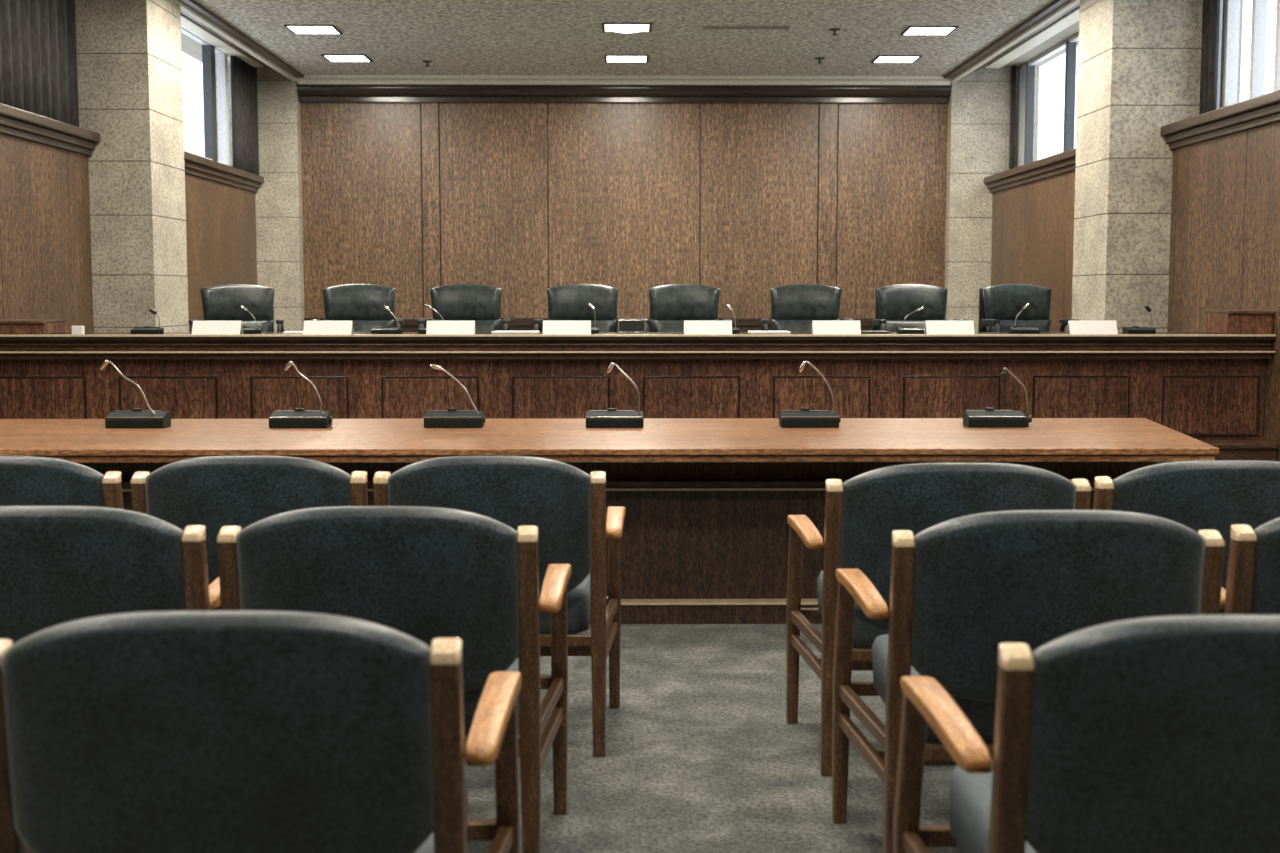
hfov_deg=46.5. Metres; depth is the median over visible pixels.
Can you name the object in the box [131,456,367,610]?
wooden armchair
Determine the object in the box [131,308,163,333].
gooseneck microphone
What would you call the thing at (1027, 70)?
window
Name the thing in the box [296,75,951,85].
trim
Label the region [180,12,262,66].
trim
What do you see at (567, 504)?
wooden armchair
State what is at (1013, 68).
curtain
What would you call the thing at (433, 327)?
name card
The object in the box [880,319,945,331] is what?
lumbar cushion
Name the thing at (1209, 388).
bench
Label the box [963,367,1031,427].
gooseneck microphone
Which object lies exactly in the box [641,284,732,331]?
leather office chair
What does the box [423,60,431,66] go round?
sprinkler
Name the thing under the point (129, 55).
column
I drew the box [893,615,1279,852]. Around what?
wooden armchair
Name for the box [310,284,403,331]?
leather office chair
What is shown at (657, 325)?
lumbar cushion
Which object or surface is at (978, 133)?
column
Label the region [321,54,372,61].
recessed light
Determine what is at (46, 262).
wall
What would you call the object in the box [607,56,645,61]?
diffuser
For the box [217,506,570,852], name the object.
wooden armchair
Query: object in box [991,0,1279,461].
wall
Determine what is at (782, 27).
ceiling vent
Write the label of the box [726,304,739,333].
gooseneck microphone
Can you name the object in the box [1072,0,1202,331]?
column
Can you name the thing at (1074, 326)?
name card
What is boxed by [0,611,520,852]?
wooden armchair
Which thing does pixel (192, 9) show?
trim
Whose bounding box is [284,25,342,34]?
recessed light
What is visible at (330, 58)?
diffuser
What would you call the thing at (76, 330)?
card
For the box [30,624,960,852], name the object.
floor
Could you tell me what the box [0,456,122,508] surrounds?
wooden armchair
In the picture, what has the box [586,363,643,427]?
gooseneck microphone
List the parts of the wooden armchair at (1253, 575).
armrest, leg, post, backrest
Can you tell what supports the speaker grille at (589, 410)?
attached to the gooseneck microphone at (611, 417)
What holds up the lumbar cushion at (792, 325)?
on the leather office chair at (794, 307)
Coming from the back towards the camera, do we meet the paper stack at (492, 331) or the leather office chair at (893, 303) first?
the leather office chair at (893, 303)
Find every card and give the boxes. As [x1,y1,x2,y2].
[72,326,84,334]
[192,321,242,333]
[303,321,353,333]
[426,321,475,333]
[543,321,590,333]
[684,321,731,333]
[811,320,860,333]
[924,320,974,333]
[1066,320,1117,333]
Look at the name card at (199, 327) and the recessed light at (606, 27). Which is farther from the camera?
the recessed light at (606, 27)
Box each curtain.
[0,0,78,126]
[230,55,258,174]
[1009,65,1015,168]
[1199,0,1219,114]
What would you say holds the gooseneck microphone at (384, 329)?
on the bench
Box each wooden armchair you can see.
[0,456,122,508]
[0,506,220,644]
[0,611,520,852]
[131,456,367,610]
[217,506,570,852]
[373,456,624,756]
[786,463,1090,776]
[832,510,1224,852]
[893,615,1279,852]
[1093,460,1279,614]
[1220,517,1279,614]
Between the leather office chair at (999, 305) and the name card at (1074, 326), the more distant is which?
the leather office chair at (999, 305)
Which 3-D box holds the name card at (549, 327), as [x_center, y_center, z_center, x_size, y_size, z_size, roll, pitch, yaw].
[-0.463,-0.628,9.457,0.304,0.088,0.090,0,5,-1]
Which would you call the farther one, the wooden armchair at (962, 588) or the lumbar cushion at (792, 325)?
the lumbar cushion at (792, 325)
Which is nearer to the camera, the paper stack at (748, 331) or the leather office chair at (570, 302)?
the paper stack at (748, 331)
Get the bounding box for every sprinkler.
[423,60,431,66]
[815,57,824,63]
[829,28,839,35]
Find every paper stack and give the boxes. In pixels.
[283,331,302,333]
[492,331,539,332]
[748,331,790,332]
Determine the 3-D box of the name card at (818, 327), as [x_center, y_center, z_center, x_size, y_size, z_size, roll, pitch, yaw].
[1.247,-0.630,9.474,0.304,0.088,0.090,0,5,-1]
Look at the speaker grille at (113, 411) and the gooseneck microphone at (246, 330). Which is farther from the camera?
the gooseneck microphone at (246, 330)
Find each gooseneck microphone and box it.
[100,360,170,427]
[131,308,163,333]
[240,306,261,333]
[269,361,332,427]
[371,305,401,333]
[418,304,443,333]
[424,364,484,427]
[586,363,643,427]
[588,303,598,333]
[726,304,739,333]
[779,361,840,427]
[896,307,924,333]
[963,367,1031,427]
[1008,303,1039,333]
[1122,305,1155,333]
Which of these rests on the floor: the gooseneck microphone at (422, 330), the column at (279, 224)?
the column at (279, 224)
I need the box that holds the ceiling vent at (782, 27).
[700,25,793,29]
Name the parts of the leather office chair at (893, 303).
armrest, backrest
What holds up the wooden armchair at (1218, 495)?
on the floor
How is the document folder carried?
on the bench
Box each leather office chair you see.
[188,284,283,331]
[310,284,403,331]
[418,284,510,331]
[533,284,625,331]
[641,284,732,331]
[761,284,852,331]
[871,284,967,331]
[978,284,1078,331]
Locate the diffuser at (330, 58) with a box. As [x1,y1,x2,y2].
[325,56,369,61]
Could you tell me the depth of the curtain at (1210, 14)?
10.96 m
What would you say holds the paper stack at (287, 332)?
on the bench
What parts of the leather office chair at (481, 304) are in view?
backrest, armrest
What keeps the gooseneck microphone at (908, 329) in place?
on the bench
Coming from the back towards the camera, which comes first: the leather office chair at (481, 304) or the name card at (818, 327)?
the leather office chair at (481, 304)
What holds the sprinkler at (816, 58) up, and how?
attached to the ceiling
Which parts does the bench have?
panel moulding, panel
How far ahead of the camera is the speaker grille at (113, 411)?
6.79 m
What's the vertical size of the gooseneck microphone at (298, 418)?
0.302 m
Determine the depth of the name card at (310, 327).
9.42 m
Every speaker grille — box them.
[113,411,160,411]
[275,411,320,411]
[428,410,474,411]
[589,410,634,410]
[781,410,827,410]
[966,410,1012,410]
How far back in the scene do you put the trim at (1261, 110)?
10.62 m
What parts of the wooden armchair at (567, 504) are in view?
leg, post, backrest, seat, rail, post, leg, rail, leg, armrest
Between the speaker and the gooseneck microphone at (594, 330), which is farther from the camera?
the speaker
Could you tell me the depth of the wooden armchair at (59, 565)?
3.20 m
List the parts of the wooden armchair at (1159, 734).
leg, rail, rail, armrest, seat, leg, post, backrest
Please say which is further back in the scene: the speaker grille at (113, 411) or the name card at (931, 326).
the name card at (931, 326)
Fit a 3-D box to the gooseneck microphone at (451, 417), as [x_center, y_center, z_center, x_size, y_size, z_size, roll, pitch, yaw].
[-0.842,-0.141,6.786,0.272,0.288,0.120,0,5,-1]
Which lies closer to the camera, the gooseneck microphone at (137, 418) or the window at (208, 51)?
the gooseneck microphone at (137, 418)
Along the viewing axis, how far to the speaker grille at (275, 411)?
6.80 m
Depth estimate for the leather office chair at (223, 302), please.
10.67 m
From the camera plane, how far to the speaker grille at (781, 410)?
6.84 m
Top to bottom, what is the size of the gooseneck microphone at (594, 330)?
0.197 m
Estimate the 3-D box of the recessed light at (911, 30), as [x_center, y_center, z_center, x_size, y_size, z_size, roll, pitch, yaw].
[2.640,-3.615,13.612,0.444,0.012,0.444,0,5,-1]
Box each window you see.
[181,27,232,166]
[1017,33,1078,166]
[1217,0,1279,108]
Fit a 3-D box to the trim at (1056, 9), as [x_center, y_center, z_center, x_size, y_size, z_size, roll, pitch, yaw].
[3.652,-3.143,7.028,0.390,0.315,19.480,0,5,-1]
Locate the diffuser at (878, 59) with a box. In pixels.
[875,57,917,62]
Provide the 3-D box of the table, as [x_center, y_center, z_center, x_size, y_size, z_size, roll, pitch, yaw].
[-0.541,0.398,6.580,6.049,0.750,1.450,0,5,-1]
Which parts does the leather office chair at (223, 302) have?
backrest, armrest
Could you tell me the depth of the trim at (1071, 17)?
14.58 m
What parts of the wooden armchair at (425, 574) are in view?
leg, post, backrest, seat, rail, post, leg, rail, rail, armrest, leg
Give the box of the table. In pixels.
[0,418,1218,623]
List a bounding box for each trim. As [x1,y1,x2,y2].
[0,103,263,191]
[171,0,303,81]
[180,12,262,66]
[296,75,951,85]
[297,85,950,102]
[303,318,874,331]
[944,0,1079,82]
[984,5,1079,68]
[984,89,1279,192]
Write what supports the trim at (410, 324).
attached to the wall at (744, 201)
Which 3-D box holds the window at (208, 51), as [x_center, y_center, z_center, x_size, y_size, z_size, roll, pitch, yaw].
[-4.332,-3.204,14.401,0.090,1.210,4.350,0,5,-1]
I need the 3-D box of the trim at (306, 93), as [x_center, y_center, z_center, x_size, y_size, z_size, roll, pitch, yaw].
[-0.170,-3.716,16.654,7.320,0.175,0.165,0,5,-1]
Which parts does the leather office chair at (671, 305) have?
armrest, backrest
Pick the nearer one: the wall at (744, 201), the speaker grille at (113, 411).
the speaker grille at (113, 411)
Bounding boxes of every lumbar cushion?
[651,319,717,331]
[771,319,839,331]
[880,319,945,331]
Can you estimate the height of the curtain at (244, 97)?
1.230 m
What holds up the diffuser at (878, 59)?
attached to the recessed light at (880, 58)
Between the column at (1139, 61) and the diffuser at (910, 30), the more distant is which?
the diffuser at (910, 30)
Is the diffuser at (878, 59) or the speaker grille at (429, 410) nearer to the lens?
the speaker grille at (429, 410)
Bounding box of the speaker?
[618,320,644,332]
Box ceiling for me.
[195,0,1053,75]
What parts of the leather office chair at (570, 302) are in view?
armrest, backrest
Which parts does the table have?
panel rail, modesty panel, edge moulding, panel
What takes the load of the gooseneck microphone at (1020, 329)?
on the bench
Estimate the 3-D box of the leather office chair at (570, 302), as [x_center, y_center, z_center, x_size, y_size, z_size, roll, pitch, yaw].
[-0.421,-0.509,10.591,0.643,1.008,0.572,0,5,2]
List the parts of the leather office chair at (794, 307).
armrest, backrest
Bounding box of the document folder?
[861,331,889,332]
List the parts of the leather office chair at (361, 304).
backrest, armrest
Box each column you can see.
[75,0,188,331]
[215,65,303,331]
[945,66,1035,331]
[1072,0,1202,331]
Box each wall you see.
[0,32,256,331]
[300,103,947,317]
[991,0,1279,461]
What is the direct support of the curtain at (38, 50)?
hanging from the wall at (46, 262)
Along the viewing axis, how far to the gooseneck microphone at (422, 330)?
9.67 m
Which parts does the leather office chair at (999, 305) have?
armrest, backrest, armrest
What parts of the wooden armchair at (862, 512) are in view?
leg, armrest, rail, rail, leg, post, seat, rail, backrest, post, leg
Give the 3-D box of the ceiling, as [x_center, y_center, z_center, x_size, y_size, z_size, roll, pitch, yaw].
[-0.073,-3.187,6.997,7.240,0.300,19.500,0,5,-1]
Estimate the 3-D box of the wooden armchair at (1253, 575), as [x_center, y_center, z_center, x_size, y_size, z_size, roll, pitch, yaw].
[1.640,0.590,3.562,0.711,0.898,0.676,0,5,-1]
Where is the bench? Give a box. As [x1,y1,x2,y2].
[0,332,1278,463]
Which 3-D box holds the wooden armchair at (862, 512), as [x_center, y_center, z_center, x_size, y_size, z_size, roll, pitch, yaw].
[0.841,0.519,4.371,0.784,0.898,0.676,0,5,-1]
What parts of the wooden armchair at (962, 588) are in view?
leg, rail, armrest, rail, leg, post, seat, rail, backrest, post, leg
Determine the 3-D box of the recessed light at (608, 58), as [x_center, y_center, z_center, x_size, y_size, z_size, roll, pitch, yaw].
[-0.136,-3.757,15.228,0.444,0.012,0.444,0,5,-1]
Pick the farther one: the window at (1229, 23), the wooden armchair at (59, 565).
the window at (1229, 23)
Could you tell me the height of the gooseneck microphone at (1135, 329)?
0.186 m
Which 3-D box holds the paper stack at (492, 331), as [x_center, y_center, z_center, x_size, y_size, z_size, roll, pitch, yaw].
[-0.819,-0.624,9.835,0.300,0.012,0.240,0,5,-1]
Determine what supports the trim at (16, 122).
attached to the wall at (46, 262)
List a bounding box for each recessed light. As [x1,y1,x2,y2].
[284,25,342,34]
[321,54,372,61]
[602,23,651,32]
[605,55,648,62]
[871,55,921,62]
[900,26,958,35]
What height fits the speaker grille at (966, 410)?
0.003 m
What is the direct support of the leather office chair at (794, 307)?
on the floor
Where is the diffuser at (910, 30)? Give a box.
[904,27,953,34]
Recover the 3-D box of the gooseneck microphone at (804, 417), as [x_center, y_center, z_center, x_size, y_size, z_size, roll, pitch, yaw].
[0.778,-0.150,6.801,0.274,0.303,0.120,0,5,-1]
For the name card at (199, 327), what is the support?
on the bench
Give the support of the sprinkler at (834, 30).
attached to the ceiling

